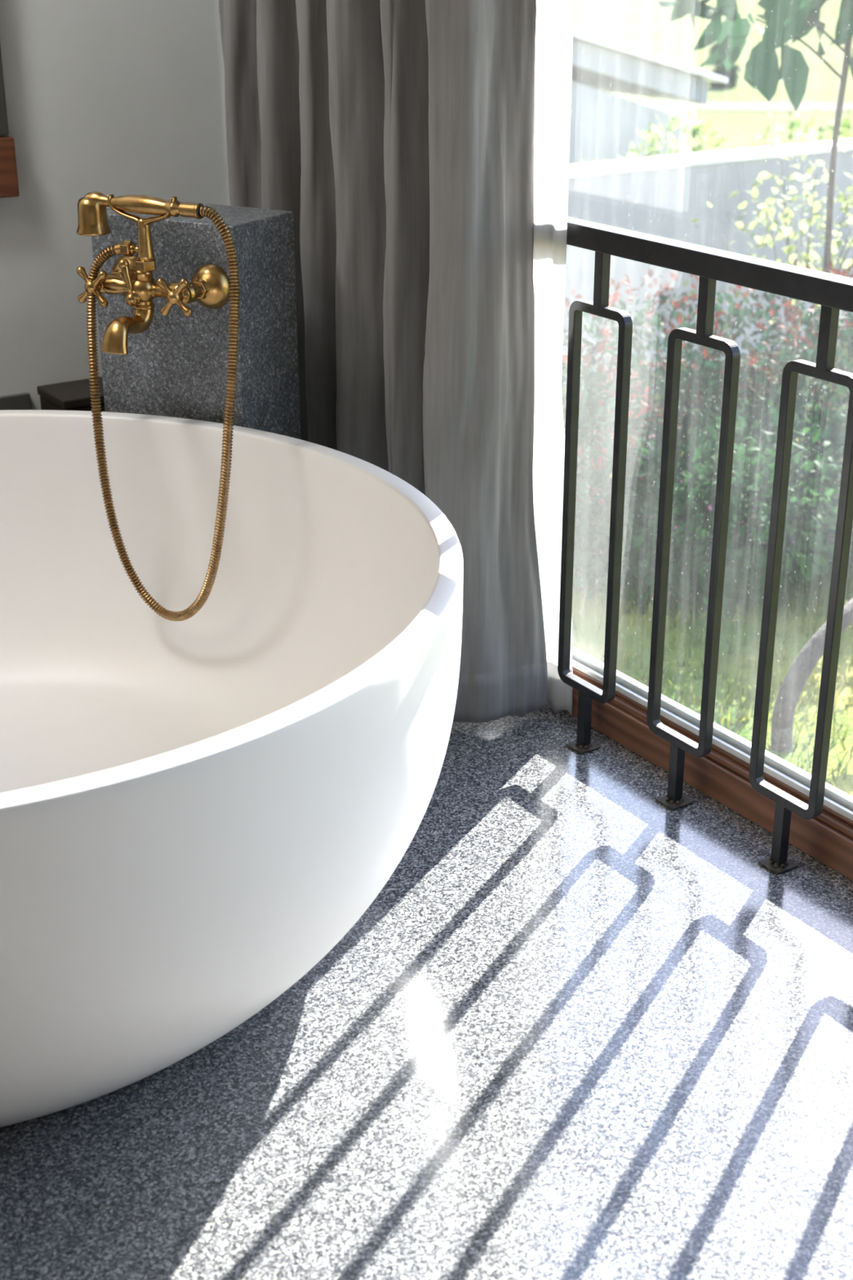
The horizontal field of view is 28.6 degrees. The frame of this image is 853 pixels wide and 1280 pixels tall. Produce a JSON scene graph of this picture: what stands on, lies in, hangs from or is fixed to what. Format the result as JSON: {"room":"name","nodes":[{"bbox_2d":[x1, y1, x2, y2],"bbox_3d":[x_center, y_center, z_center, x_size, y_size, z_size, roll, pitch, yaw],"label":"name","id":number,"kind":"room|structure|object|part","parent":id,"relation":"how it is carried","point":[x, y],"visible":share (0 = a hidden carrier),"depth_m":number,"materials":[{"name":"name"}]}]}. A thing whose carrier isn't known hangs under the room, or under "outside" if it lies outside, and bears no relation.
{"room":"bathroom","nodes":[
{"label":"bathroom","id":0,"kind":"room"},
{"bbox_2d":[0,0,230,409],"bbox_3d":[-2.375,-1.092,2.841,4.900,2.700,0.200,-15,27,-30],"label":"wall","id":1,"kind":"structure","parent":0,"point":[117,98],"depth_m":3.86,"materials":[{"name":"paint"}]},
{"bbox_2d":[0,44,8,136],"bbox_3d":[-1.204,-1.295,3.426,0.666,0.549,0.026,-15,27,-30],"label":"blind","id":2,"kind":"object","parent":1,"relation":"attached to","point":[4,131],"depth_m":3.66,"materials":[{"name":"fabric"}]},
{"bbox_2d":[0,44,19,198],"bbox_3d":[-1.205,-1.246,3.452,0.680,0.700,0.044,-15,27,-30],"label":"wall frame","id":3,"kind":"object","parent":1,"relation":"attached to","point":[9,185],"visible":1,"depth_m":3.70,"materials":[{"name":"brown wood"}]},
{"bbox_3d":[-1.204,-0.983,3.564,0.680,0.128,0.044,-15,27,-30],"label":"rail","id":4,"kind":"part","parent":3,"relation":"part of","materials":[{"name":"brown wood"}]},
{"bbox_2d":[0,392,31,409],"bbox_3d":[-2.649,0.067,2.999,4.100,0.444,0.015,-15,27,-30],"label":"baseboard","id":5,"kind":"structure","parent":1,"relation":"attached to","point":[18,401],"depth_m":3.93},
{"bbox_2d":[0,704,852,1279],"bbox_3d":[-0.744,1.240,0.967,4.720,0.120,6.200,-15,27,-30],"label":"floor","id":6,"kind":"structure","parent":0,"point":[579,1028],"depth_m":2.29,"materials":[{"name":"stone"}]},
{"bbox_2d":[36,376,105,411],"bbox_3d":[-0.684,-0.407,4.079,0.450,0.461,0.165,-15,27,-30],"label":"wooden box","id":7,"kind":"object","parent":6,"relation":"on","point":[74,395],"visible":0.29,"depth_m":3.88,"materials":[{"name":"brown wood"}]},
{"bbox_2d":[91,200,300,439],"bbox_3d":[-0.444,-0.368,3.354,0.335,0.959,0.195,13,26,27],"label":"stone block","id":8,"kind":"object","parent":6,"relation":"on","point":[177,366],"visible":0.23,"depth_m":3.16,"materials":[{"name":"stone"}]},
{"bbox_2d":[75,194,231,354],"bbox_3d":[-0.522,-0.667,3.030,0.272,0.271,0.194,13,26,27],"label":"faucet","id":9,"kind":"object","parent":8,"relation":"attached to","point":[131,277],"visible":1,"depth_m":3.03,"materials":[{"name":"gold metal"}]},
{"bbox_3d":[-0.612,-0.647,3.072,0.071,0.071,0.027,13,26,27],"label":"cross handle","id":10,"kind":"part","parent":9,"relation":"part of","materials":[{"name":"gold metal"}]},
{"bbox_3d":[-0.583,-0.668,3.120,0.036,0.032,0.044,13,26,27],"label":"supply arm","id":11,"kind":"part","parent":9,"relation":"part of","materials":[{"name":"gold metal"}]},
{"bbox_3d":[-0.538,-0.571,3.040,0.058,0.085,0.128,13,26,27],"label":"spout","id":12,"kind":"part","parent":9,"relation":"part of","materials":[{"name":"gold metal"}]},
{"bbox_3d":[-0.535,-0.647,3.031,0.039,0.084,0.032,13,26,27],"label":"diverter lever","id":13,"kind":"part","parent":9,"relation":"part of","materials":[{"name":"gold metal"}]},
{"bbox_2d":[76,191,203,235],"bbox_3d":[-0.516,-0.757,2.995,0.274,0.075,0.063,13,26,27],"label":"shower","id":14,"kind":"object","parent":9,"relation":"attached to","point":[92,217],"visible":1,"depth_m":3.00,"materials":[{"name":"gold metal"}]},
{"bbox_3d":[-0.499,-0.774,2.982,0.157,0.032,0.032,13,26,27],"label":"handle","id":15,"kind":"part","parent":14,"relation":"part of","materials":[{"name":"gold metal"}]},
{"bbox_2d":[102,273,178,302],"bbox_3d":[-0.516,-0.640,3.054,0.196,0.053,0.058,13,26,27],"label":"faucet","id":16,"kind":"object","parent":9,"relation":"on","point":[143,287],"depth_m":3.03,"materials":[{"name":"gold metal"}]},
{"bbox_2d":[86,204,239,621],"bbox_3d":[-0.474,-0.406,3.077,0.356,0.770,0.099,13,26,27],"label":"shower hose","id":17,"kind":"object","parent":9,"relation":"attached to","point":[202,211],"visible":1,"depth_m":3.07,"materials":[{"name":"gold metal"}]},
{"bbox_3d":[-0.449,-0.611,2.987,0.072,0.072,0.027,13,26,27],"label":"cross handle","id":18,"kind":"part","parent":9,"relation":"part of","materials":[{"name":"gold metal"}]},
{"bbox_3d":[-0.420,-0.631,3.034,0.036,0.032,0.044,13,26,27],"label":"supply arm","id":19,"kind":"part","parent":9,"relation":"part of","materials":[{"name":"gold metal"}]},
{"bbox_2d":[0,409,462,1127],"bbox_3d":[-0.771,0.155,2.588,1.650,0.600,1.650,-15,27,-30],"label":"bathtub","id":20,"kind":"object","parent":6,"relation":"on","point":[197,811],"visible":0.98,"depth_m":2.34,"materials":[{"name":"white ceramic"}]},
{"bbox_2d":[557,216,852,880],"bbox_3d":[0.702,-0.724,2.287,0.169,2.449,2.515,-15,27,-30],"label":"railing","id":21,"kind":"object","parent":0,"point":[722,775],"depth_m":2.82,"materials":[{"name":"metal"}]},
{"bbox_3d":[0.302,0.202,3.225,0.048,0.010,0.046,-15,27,-30],"label":"foot plate","id":22,"kind":"part","parent":21,"relation":"part of","materials":[{"name":"black metal"}]},
{"bbox_3d":[0.302,0.150,3.203,0.019,0.116,0.021,-15,27,-30],"label":"stem","id":23,"kind":"part","parent":21,"relation":"part of","materials":[{"name":"paint"}]},
{"bbox_3d":[0.301,-0.620,2.874,0.019,0.097,0.021,-15,27,-30],"label":"stem","id":24,"kind":"part","parent":21,"relation":"part of","materials":[{"name":"paint"}]},
{"bbox_3d":[0.447,0.288,3.022,0.048,0.010,0.046,-15,27,-30],"label":"foot plate","id":25,"kind":"part","parent":21,"relation":"part of","materials":[{"name":"black metal"}]},
{"bbox_3d":[0.447,0.236,3.000,0.019,0.116,0.021,-15,27,-30],"label":"stem","id":26,"kind":"part","parent":21,"relation":"part of","materials":[{"name":"paint"}]},
{"bbox_3d":[0.677,-0.038,2.545,0.094,0.985,2.420,-15,27,-30],"label":"balcony railing","id":27,"kind":"part","parent":21,"relation":"part of","materials":[{"name":"black metal"}]},
{"bbox_3d":[0.446,-0.533,2.671,0.019,0.097,0.021,-15,27,-30],"label":"stem","id":28,"kind":"part","parent":21,"relation":"part of","materials":[{"name":"paint"}]},
{"bbox_3d":[0.678,-0.474,2.360,0.090,0.038,2.420,-15,27,-30],"label":"rail","id":29,"kind":"part","parent":21,"relation":"part of","materials":[{"name":"metal"}]},
{"bbox_3d":[0.592,0.375,2.820,0.048,0.010,0.046,-15,27,-30],"label":"foot plate","id":30,"kind":"part","parent":21,"relation":"part of","materials":[{"name":"black metal"}]},
{"bbox_3d":[0.592,0.323,2.798,0.019,0.116,0.021,-15,27,-30],"label":"stem","id":31,"kind":"part","parent":21,"relation":"part of","materials":[{"name":"paint"}]},
{"bbox_3d":[0.591,-0.447,2.468,0.019,0.097,0.021,-15,27,-30],"label":"stem","id":32,"kind":"part","parent":21,"relation":"part of","materials":[{"name":"paint"}]},
{"bbox_3d":[-0.673,-1.386,-0.102,4.900,0.150,6.200,-15,27,-30],"label":"ceiling","id":33,"kind":"structure","parent":0,"visible":0},
{"bbox_3d":[0.394,-2.023,1.984,0.105,0.319,3.450,-15,27,-30],"label":"track","id":34,"kind":"object","parent":33,"relation":"attached to","visible":0},
{"bbox_2d":[218,0,547,722],"bbox_3d":[-0.209,-1.215,3.294,0.244,2.536,1.331,-14,27,-29],"label":"curtain","id":35,"kind":"object","parent":34,"relation":"hanging from","point":[397,136],"visible":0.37,"depth_m":3.11,"materials":[{"name":"fabric"}]},
{"bbox_2d":[533,0,573,715],"bbox_3d":[0.156,-0.975,2.981,0.101,2.352,0.445,-15,27,-30],"label":"sheer curtain","id":36,"kind":"object","parent":34,"relation":"hanging from","point":[554,18],"visible":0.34,"depth_m":2.96,"materials":[{"name":"fabric"}]},
{"label":"outside","id":37,"kind":"structure","parent":0,"visible":0},
{"bbox_2d":[573,0,852,154],"bbox_3d":[14.584,-25.503,67.553,140.000,0.120,180.000,-15,27,-30],"label":"field","id":38,"kind":"structure","parent":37,"point":[642,25],"depth_m":42.61,"materials":[{"name":"soil"}]},
{"bbox_2d":[580,157,608,164],"bbox_3d":[1.249,-2.342,11.114,0.891,1.694,0.866,-15,27,-30],"label":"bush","id":39,"kind":"object","parent":38,"relation":"on","point":[604,160],"visible":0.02,"depth_m":10.78,"materials":[{"name":"green plant"}]},
{"bbox_2d":[568,30,728,164],"bbox_3d":[-0.266,-4.798,15.133,4.850,3.049,3.400,-15,27,-30],"label":"building","id":40,"kind":"structure","parent":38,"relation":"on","point":[604,124],"depth_m":14.63,"materials":[{"name":"white"}]},
{"bbox_2d":[617,109,735,159],"bbox_3d":[1.808,-2.870,12.131,0.966,1.866,0.994,-15,27,-30],"label":"bush","id":41,"kind":"object","parent":38,"relation":"on","point":[695,124],"visible":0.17,"depth_m":11.81,"materials":[{"name":"green plant"}]},
{"bbox_2d":[707,40,721,62],"bbox_3d":[7.008,-13.988,39.940,0.654,0.664,0.670,-15,27,-30],"label":"bush","id":42,"kind":"object","parent":38,"relation":"on","point":[715,46],"visible":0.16,"depth_m":39.84,"materials":[{"name":"green plant"}]},
{"bbox_2d":[707,59,742,88],"bbox_3d":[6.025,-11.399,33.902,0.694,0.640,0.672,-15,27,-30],"label":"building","id":43,"kind":"structure","parent":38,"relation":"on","point":[731,74],"depth_m":33.78,"materials":[{"name":"white"}]},
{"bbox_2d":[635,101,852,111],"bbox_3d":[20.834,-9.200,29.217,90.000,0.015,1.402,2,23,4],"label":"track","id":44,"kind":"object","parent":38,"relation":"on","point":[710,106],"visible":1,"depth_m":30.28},
{"bbox_2d":[746,106,850,147],"bbox_3d":[2.836,-3.265,13.189,1.139,1.763,1.008,2,23,5],"label":"bush","id":45,"kind":"object","parent":38,"relation":"on","point":[793,124],"visible":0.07,"depth_m":12.98,"materials":[{"name":"green plant"}]},
{"bbox_2d":[805,107,852,142],"bbox_3d":[3.597,-3.784,14.594,1.016,1.610,1.212,-15,27,-30],"label":"bush","id":46,"kind":"object","parent":38,"relation":"on","point":[846,124],"visible":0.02,"depth_m":14.34,"materials":[{"name":"green plant"}]},
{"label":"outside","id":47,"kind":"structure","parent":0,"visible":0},
{"bbox_2d":[561,339,852,796],"bbox_3d":[7.301,0.299,5.788,13.760,1.000,12.180,-15,27,-30],"label":"lawn","id":48,"kind":"structure","parent":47,"point":[812,597],"depth_m":5.19,"materials":[{"name":"green plant"}]},
{"bbox_2d":[561,341,678,578],"bbox_3d":[0.419,-0.590,5.761,1.108,1.026,0.961,-15,27,-30],"label":"shrub","id":49,"kind":"object","parent":48,"relation":"on","point":[637,408],"visible":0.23,"depth_m":5.47,"materials":[{"name":"green plant"}]},
{"bbox_2d":[561,268,812,526],"bbox_3d":[0.847,-0.852,6.188,1.140,1.027,1.085,-15,27,-30],"label":"shrub","id":50,"kind":"object","parent":48,"relation":"on","point":[685,418],"visible":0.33,"depth_m":6.03,"materials":[{"name":"green plant"}]},
{"bbox_2d":[561,138,852,386],"bbox_3d":[4.021,-2.602,10.026,13.700,1.012,0.200,-15,27,-30],"label":"wall","id":51,"kind":"structure","parent":48,"relation":"on","point":[657,196],"depth_m":8.22,"materials":[{"name":"paint"}]},
{"bbox_2d":[573,414,852,619],"bbox_3d":[0.925,-0.362,5.556,0.996,0.788,0.757,10,25,22],"label":"shrub","id":52,"kind":"object","parent":48,"relation":"on","point":[694,560],"visible":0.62,"depth_m":5.40,"materials":[{"name":"green plant"}]},
{"bbox_2d":[657,0,852,412],"bbox_3d":[1.604,-2.176,6.647,1.468,2.892,1.371,-15,27,-30],"label":"young tree","id":53,"kind":"object","parent":48,"relation":"on","point":[785,20],"visible":0.88,"depth_m":6.27,"materials":[{"name":"green plant"}]},
{"bbox_2d":[680,105,852,391],"bbox_3d":[1.745,-1.790,7.734,1.065,1.332,1.115,-15,27,-30],"label":"shrub","id":54,"kind":"object","parent":48,"relation":"on","point":[785,231],"visible":0.59,"depth_m":7.55,"materials":[{"name":"green plant"}]},
{"bbox_2d":[685,257,852,519],"bbox_3d":[1.509,-0.925,6.335,1.059,0.985,1.062,-15,27,-30],"label":"shrub","id":55,"kind":"object","parent":48,"relation":"on","point":[806,353],"visible":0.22,"depth_m":6.17,"materials":[{"name":"green plant"}]},
{"bbox_2d":[688,384,852,575],"bbox_3d":[1.386,-0.525,5.753,1.020,0.740,0.806,-1,23,-3],"label":"shrub","id":56,"kind":"object","parent":48,"relation":"on","point":[822,425],"visible":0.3,"depth_m":5.59,"materials":[{"name":"green plant"}]},
{"bbox_2d":[770,598,852,753],"bbox_3d":[1.422,-0.265,4.721,1.249,0.940,0.136,-16,28,-33],"label":"leaning trunk","id":57,"kind":"object","parent":48,"relation":"on","point":[793,683],"visible":0.91,"depth_m":4.52,"materials":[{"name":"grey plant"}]},
{"bbox_2d":[840,353,852,403],"bbox_3d":[2.033,-0.843,6.343,0.963,0.841,1.115,5,24,11],"label":"shrub","id":58,"kind":"object","parent":48,"relation":"on","point":[851,354],"visible":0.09,"depth_m":6.36,"materials":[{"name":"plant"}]}
]}

